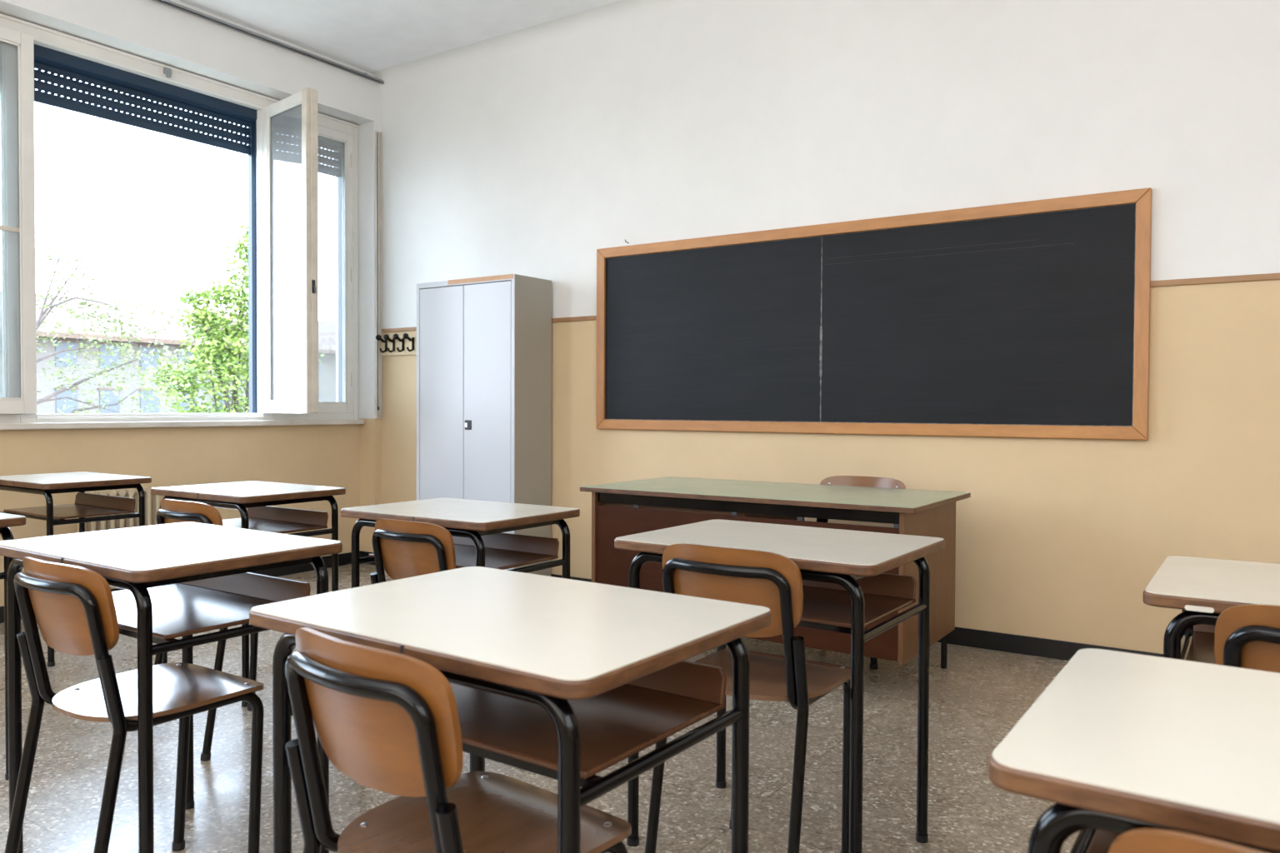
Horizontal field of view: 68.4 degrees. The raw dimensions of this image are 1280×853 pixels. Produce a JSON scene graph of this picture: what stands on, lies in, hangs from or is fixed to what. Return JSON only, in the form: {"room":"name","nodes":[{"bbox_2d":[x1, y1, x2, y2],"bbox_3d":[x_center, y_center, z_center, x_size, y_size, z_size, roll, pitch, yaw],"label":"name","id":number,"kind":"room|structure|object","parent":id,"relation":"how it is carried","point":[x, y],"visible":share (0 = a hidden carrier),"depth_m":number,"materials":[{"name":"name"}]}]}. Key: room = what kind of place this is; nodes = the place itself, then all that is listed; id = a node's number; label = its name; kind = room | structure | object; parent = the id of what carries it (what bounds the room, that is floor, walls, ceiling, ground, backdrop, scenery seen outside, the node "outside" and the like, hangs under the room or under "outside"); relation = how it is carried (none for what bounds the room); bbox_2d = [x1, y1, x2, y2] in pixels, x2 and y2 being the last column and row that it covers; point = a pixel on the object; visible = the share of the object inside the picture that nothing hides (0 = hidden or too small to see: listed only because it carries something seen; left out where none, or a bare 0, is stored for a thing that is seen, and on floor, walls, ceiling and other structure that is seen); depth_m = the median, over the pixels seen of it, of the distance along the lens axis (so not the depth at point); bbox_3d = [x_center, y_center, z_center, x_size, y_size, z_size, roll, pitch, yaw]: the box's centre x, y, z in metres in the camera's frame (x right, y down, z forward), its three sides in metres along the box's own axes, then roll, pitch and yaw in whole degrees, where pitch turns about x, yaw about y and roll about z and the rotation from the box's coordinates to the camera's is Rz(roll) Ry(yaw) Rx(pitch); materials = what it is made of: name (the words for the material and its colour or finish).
{"room":"classroom","nodes":[
{"label":"classroom","id":0,"kind":"room"},
{"bbox_2d":[0,0,381,606],"bbox_3d":[-4.600,-0.694,3.070,0.420,3.500,9.218,1,1,34],"label":"wall","id":1,"kind":"structure","parent":0,"point":[348,457],"depth_m":5.89,"materials":[{"name":"paint"}]},
{"bbox_2d":[0,13,359,423],"bbox_3d":[-2.632,-1.081,5.412,0.711,2.135,2.998,1,1,34],"label":"window","id":2,"kind":"structure","parent":1,"relation":"in","point":[288,129],"depth_m":5.78,"materials":[{"name":"white paint"}]},
{"bbox_2d":[33,44,257,413],"bbox_3d":[-2.951,-1.125,5.664,0.120,2.170,1.435,1,1,34],"label":"roller shutter","id":3,"kind":"object","parent":2,"relation":"attached to","point":[47,60],"visible":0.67,"depth_m":5.69,"materials":[{"name":"blue plastic"}]},
{"bbox_2d":[34,60,249,154],"bbox_3d":[-2.972,-2.000,5.662,0.013,0.420,1.395,1,1,34],"label":"shutter slats","id":4,"kind":"object","parent":3,"relation":"hanging from","point":[44,97],"depth_m":5.61,"materials":[{"name":"blue plastic"}]},
{"bbox_2d":[255,121,342,413],"bbox_3d":[-2.350,-1.141,6.564,0.120,2.170,0.720,1,1,34],"label":"roller shutter","id":5,"kind":"object","parent":2,"relation":"attached to","point":[329,168],"visible":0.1,"depth_m":6.82,"materials":[{"name":"plastic"}]},
{"bbox_2d":[317,140,339,177],"bbox_3d":[-2.371,-2.016,6.562,0.013,0.420,0.680,1,1,34],"label":"shutter slats","id":6,"kind":"object","parent":5,"relation":"hanging from","point":[330,168],"depth_m":6.76,"materials":[{"name":"plastic"}]},
{"bbox_2d":[0,419,364,429],"bbox_3d":[-2.865,-0.013,5.566,0.095,0.035,3.015,1,1,34],"label":"sill","id":7,"kind":"structure","parent":1,"relation":"attached to","point":[17,426],"depth_m":5.58,"materials":[{"name":"white stone"}]},
{"bbox_2d":[0,550,374,623],"bbox_3d":[-2.790,0.971,5.582,0.172,0.085,3.056,1,1,34],"label":"baseboard","id":8,"kind":"structure","parent":1,"relation":"attached to","point":[344,559],"depth_m":6.42,"materials":[{"name":"black plastic"}]},
{"bbox_2d":[153,0,384,84],"bbox_3d":[-3.539,-2.414,4.188,0.051,0.032,6.105,1,1,34],"label":"rail","id":9,"kind":"object","parent":1,"relation":"attached to","point":[177,6],"visible":1,"depth_m":5.93,"materials":[{"name":"metal"}]},
{"bbox_2d":[375,130,382,418],"bbox_3d":[-1.874,-1.083,6.747,0.020,2.050,0.048,1,1,34],"label":"channel","id":10,"kind":"object","parent":1,"relation":"attached to","point":[378,412],"visible":1,"depth_m":6.74,"materials":[{"name":"metal"}]},
{"bbox_2d":[176,0,620,72],"bbox_3d":[-1.253,-2.433,0.804,8.550,0.100,9.518,1,1,34],"label":"ceiling","id":11,"kind":"structure","parent":0,"point":[369,36],"depth_m":5.76,"materials":[{"name":"paint"}]},
{"bbox_2d":[0,563,1079,852],"bbox_3d":[-1.268,1.167,0.878,8.550,0.100,9.518,1,1,34],"label":"floor","id":12,"kind":"structure","parent":0,"point":[981,695],"depth_m":2.94,"materials":[{"name":"stone"}]},
{"bbox_2d":[0,512,25,780],"bbox_3d":[-2.291,0.671,2.843,0.703,0.800,0.522,1,1,34],"label":"school desk","id":13,"kind":"object","parent":12,"relation":"on","point":[7,520],"visible":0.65,"depth_m":2.85,"materials":[{"name":"black metal"}]},
{"bbox_2d":[0,471,151,666],"bbox_3d":[-2.690,0.637,4.419,0.652,0.800,0.474,1,1,34],"label":"school desk","id":14,"kind":"object","parent":12,"relation":"on","point":[86,505],"visible":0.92,"depth_m":4.33,"materials":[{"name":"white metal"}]},
{"bbox_2d":[3,504,134,519],"bbox_3d":[-2.683,0.397,4.423,0.541,0.010,0.332,1,1,34],"label":"shelf","id":15,"kind":"object","parent":14,"relation":"attached to","point":[69,511],"depth_m":4.38,"materials":[{"name":"brown wood"}]},
{"bbox_2d":[75,486,159,533],"bbox_3d":[-2.946,0.686,5.396,0.066,0.660,0.521,1,1,34],"label":"radiator","id":16,"kind":"object","parent":12,"relation":"on","point":[151,509],"visible":0.22,"depth_m":5.39,"materials":[{"name":"beige metal"}]},
{"bbox_2d":[4,556,264,852],"bbox_3d":[-1.156,0.688,2.167,0.394,0.810,0.457,1,1,34],"label":"chair","id":17,"kind":"object","parent":12,"relation":"on","point":[73,607],"visible":0.93,"depth_m":2.10,"materials":[{"name":"brown wood"}]},
{"bbox_2d":[0,522,342,852],"bbox_3d":[-1.155,0.685,2.307,0.696,0.806,0.517,1,1,34],"label":"school desk","id":18,"kind":"object","parent":12,"relation":"on","point":[184,580],"visible":0.86,"depth_m":2.23,"materials":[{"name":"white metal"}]},
{"bbox_2d":[111,583,276,639],"bbox_3d":[-1.147,0.443,2.312,0.577,0.010,0.362,1,1,34],"label":"shelf","id":19,"kind":"object","parent":18,"relation":"attached to","point":[179,610],"depth_m":2.28,"materials":[{"name":"brown wood"}]},
{"bbox_2d":[154,499,258,761],"bbox_3d":[-1.427,0.655,3.285,0.378,0.826,0.439,1,1,34],"label":"chair","id":20,"kind":"object","parent":12,"relation":"on","point":[171,511],"visible":0.19,"depth_m":3.07,"materials":[{"name":"brown wood"}]},
{"bbox_2d":[150,480,345,707],"bbox_3d":[-1.614,0.653,3.887,0.652,0.800,0.485,1,1,34],"label":"school desk","id":21,"kind":"object","parent":12,"relation":"on","point":[257,497],"visible":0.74,"depth_m":3.82,"materials":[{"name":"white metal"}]},
{"bbox_2d":[222,517,327,534],"bbox_3d":[-1.607,0.413,3.892,0.541,0.010,0.339,1,1,34],"label":"shelf","id":22,"kind":"object","parent":21,"relation":"attached to","point":[277,525],"depth_m":3.89,"materials":[{"name":"brown wood"}]},
{"bbox_2d":[370,518,455,584],"bbox_3d":[-0.614,0.679,2.999,0.367,0.797,0.435,1,1,34],"label":"chair","id":23,"kind":"object","parent":12,"relation":"on","point":[404,549],"visible":0.48,"depth_m":2.83,"materials":[{"name":"brown wood"}]},
{"bbox_2d":[285,627,631,852],"bbox_3d":[-0.278,0.699,1.425,0.394,0.826,0.457,1,2,40],"label":"chair","id":24,"kind":"object","parent":12,"relation":"on","point":[388,722],"visible":0.99,"depth_m":1.32,"materials":[{"name":"brown wood"}]},
{"bbox_2d":[340,497,579,771],"bbox_3d":[-0.598,0.673,3.139,0.652,0.800,0.485,1,1,34],"label":"school desk","id":25,"kind":"object","parent":12,"relation":"on","point":[477,528],"visible":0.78,"depth_m":3.09,"materials":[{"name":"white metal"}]},
{"bbox_2d":[369,544,558,569],"bbox_3d":[-0.590,0.433,3.143,0.541,0.010,0.339,1,1,34],"label":"shelf","id":26,"kind":"object","parent":25,"relation":"attached to","point":[502,557],"depth_m":3.12,"materials":[{"name":"brown wood"}]},
{"bbox_2d":[416,274,551,576],"bbox_3d":[-1.002,0.047,5.989,0.837,1.930,0.354,1,1,34],"label":"storage cabinet","id":27,"kind":"object","parent":12,"relation":"on","point":[484,343],"visible":0.65,"depth_m":5.80,"materials":[{"name":"grey metal"}]},
{"bbox_2d":[249,566,771,852],"bbox_3d":[-0.218,0.706,1.595,0.725,0.800,0.538,1,1,35],"label":"school desk","id":28,"kind":"object","parent":12,"relation":"on","point":[562,680],"visible":0.88,"depth_m":1.49,"materials":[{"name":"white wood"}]},
{"bbox_2d":[449,682,724,779],"bbox_3d":[-0.210,0.466,1.600,0.601,0.010,0.377,1,1,35],"label":"shelf","id":29,"kind":"object","parent":28,"relation":"attached to","point":[617,724],"depth_m":1.47,"materials":[{"name":"brown wood"}]},
{"bbox_2d":[645,543,850,852],"bbox_3d":[0.287,0.683,2.299,0.394,0.826,0.457,1,1,34],"label":"chair","id":30,"kind":"object","parent":12,"relation":"on","point":[772,581],"visible":0.59,"depth_m":2.13,"materials":[{"name":"brown wood"}]},
{"bbox_2d":[580,476,970,669],"bbox_3d":[0.588,0.670,4.271,1.570,0.770,0.790,1,1,34],"label":"desk","id":31,"kind":"object","parent":12,"relation":"on","point":[623,508],"visible":0.59,"depth_m":4.02,"materials":[{"name":"brown wood"}]},
{"bbox_2d":[614,520,944,852],"bbox_3d":[0.363,0.691,2.459,0.707,0.800,0.538,1,1,35],"label":"school desk","id":32,"kind":"object","parent":12,"relation":"on","point":[846,588],"visible":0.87,"depth_m":2.40,"materials":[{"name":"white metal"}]},
{"bbox_2d":[661,585,915,628],"bbox_3d":[0.371,0.451,2.465,0.586,0.010,0.377,1,1,35],"label":"shelf","id":33,"kind":"object","parent":32,"relation":"attached to","point":[823,607],"depth_m":2.36,"materials":[{"name":"brown wood"}]},
{"bbox_2d":[816,475,905,669],"bbox_3d":[0.971,0.650,4.374,0.473,0.814,0.457,1,1,34],"label":"chair","id":34,"kind":"object","parent":12,"relation":"on","point":[852,481],"visible":0.09,"depth_m":4.52,"materials":[{"name":"brown wood"}]},
{"bbox_2d":[988,648,1279,852],"bbox_3d":[0.773,0.724,0.937,0.714,0.800,0.538,1,1,34],"label":"school desk","id":35,"kind":"object","parent":12,"relation":"on","point":[1121,742],"visible":0.99,"depth_m":0.94,"materials":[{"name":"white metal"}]},
{"bbox_2d":[1086,829,1121,852],"bbox_3d":[0.782,0.484,0.943,0.592,0.010,0.377,1,1,34],"label":"shelf","id":36,"kind":"object","parent":35,"relation":"attached to","point":[1098,841],"depth_m":1.09,"materials":[{"name":"brown wood"}]},
{"bbox_2d":[1108,828,1266,852],"bbox_3d":[0.623,0.721,0.826,0.394,0.814,0.457,1,1,34],"label":"chair","id":37,"kind":"object","parent":12,"relation":"on","point":[1137,841],"visible":1,"depth_m":0.74,"materials":[{"name":"brown wood"}]},
{"bbox_2d":[1142,555,1279,664],"bbox_3d":[1.375,0.709,1.790,0.707,0.800,0.538,1,1,34],"label":"school desk","id":38,"kind":"object","parent":12,"relation":"on","point":[1202,588],"visible":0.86,"depth_m":1.83,"materials":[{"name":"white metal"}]},
{"bbox_2d":[1184,631,1215,664],"bbox_3d":[1.383,0.469,1.795,0.586,0.010,0.377,1,1,34],"label":"shelf","id":39,"kind":"object","parent":38,"relation":"attached to","point":[1198,647],"depth_m":1.97,"materials":[{"name":"brown wood"}]},
{"bbox_2d":[1214,604,1279,673],"bbox_3d":[1.211,0.701,1.638,0.394,0.826,0.457,1,1,34],"label":"chair","id":40,"kind":"object","parent":12,"relation":"on","point":[1247,637],"visible":0.3,"depth_m":1.55,"materials":[{"name":"brown wood"}]},
{"bbox_2d":[370,0,1279,654],"bbox_3d":[1.313,-0.711,4.695,8.550,3.520,0.250,1,1,34],"label":"wall","id":41,"kind":"structure","parent":0,"point":[532,151],"depth_m":4.61,"materials":[{"name":"paint"}]},
{"bbox_2d":[375,333,416,355],"bbox_3d":[-1.574,-0.575,6.530,0.745,0.146,0.106,1,1,34],"label":"coat rack","id":42,"kind":"object","parent":41,"relation":"attached to","point":[396,345],"visible":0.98,"depth_m":6.64,"materials":[{"name":"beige metal"}]},
{"bbox_2d":[381,273,1279,332],"bbox_3d":[1.428,-0.629,4.582,7.930,0.026,0.012,1,1,34],"label":"trim","id":43,"kind":"structure","parent":41,"relation":"attached to","point":[1269,276],"depth_m":3.98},
{"bbox_2d":[550,574,1163,660],"bbox_3d":[1.421,1.009,4.615,7.930,0.085,0.012,1,1,34],"label":"baseboard","id":44,"kind":"structure","parent":41,"relation":"attached to","point":[1049,648],"depth_m":4.38,"materials":[{"name":"black plastic"}]},
{"bbox_2d":[595,187,1152,439],"bbox_3d":[0.971,-0.505,4.876,2.949,1.084,0.034,1,1,34],"label":"chalkboard","id":45,"kind":"object","parent":41,"relation":"attached to","point":[1030,319],"visible":1,"depth_m":4.67,"materials":[{"name":"stone"}]},
{"label":"outside","id":46,"kind":"structure","parent":0,"visible":0},
{"bbox_3d":[-35.727,5.847,60.038,114.100,0.200,180.000,1,1,34],"label":"ground","id":47,"kind":"structure","parent":46,"visible":0},
{"bbox_2d":[35,205,209,414],"bbox_3d":[-6.425,2.163,11.111,1.381,9.445,2.699,1,1,34],"label":"slender tree","id":48,"kind":"object","parent":47,"relation":"on","point":[42,399],"visible":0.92,"depth_m":11.03,"materials":[{"name":"green plant"}]},
{"bbox_2d":[0,290,335,414],"bbox_3d":[-36.705,-1.419,62.968,9.400,14.200,70.000,1,1,34],"label":"apartment building","id":49,"kind":"structure","parent":47,"relation":"on","point":[327,330],"depth_m":61.33,"materials":[{"name":"paint"}]},
{"bbox_2d":[139,219,330,413],"bbox_3d":[-6.672,1.672,15.616,2.020,10.243,3.335,1,1,34],"label":"leafy tree","id":50,"kind":"object","parent":47,"relation":"on","point":[234,337],"visible":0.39,"depth_m":15.14,"materials":[{"name":"green plant"}]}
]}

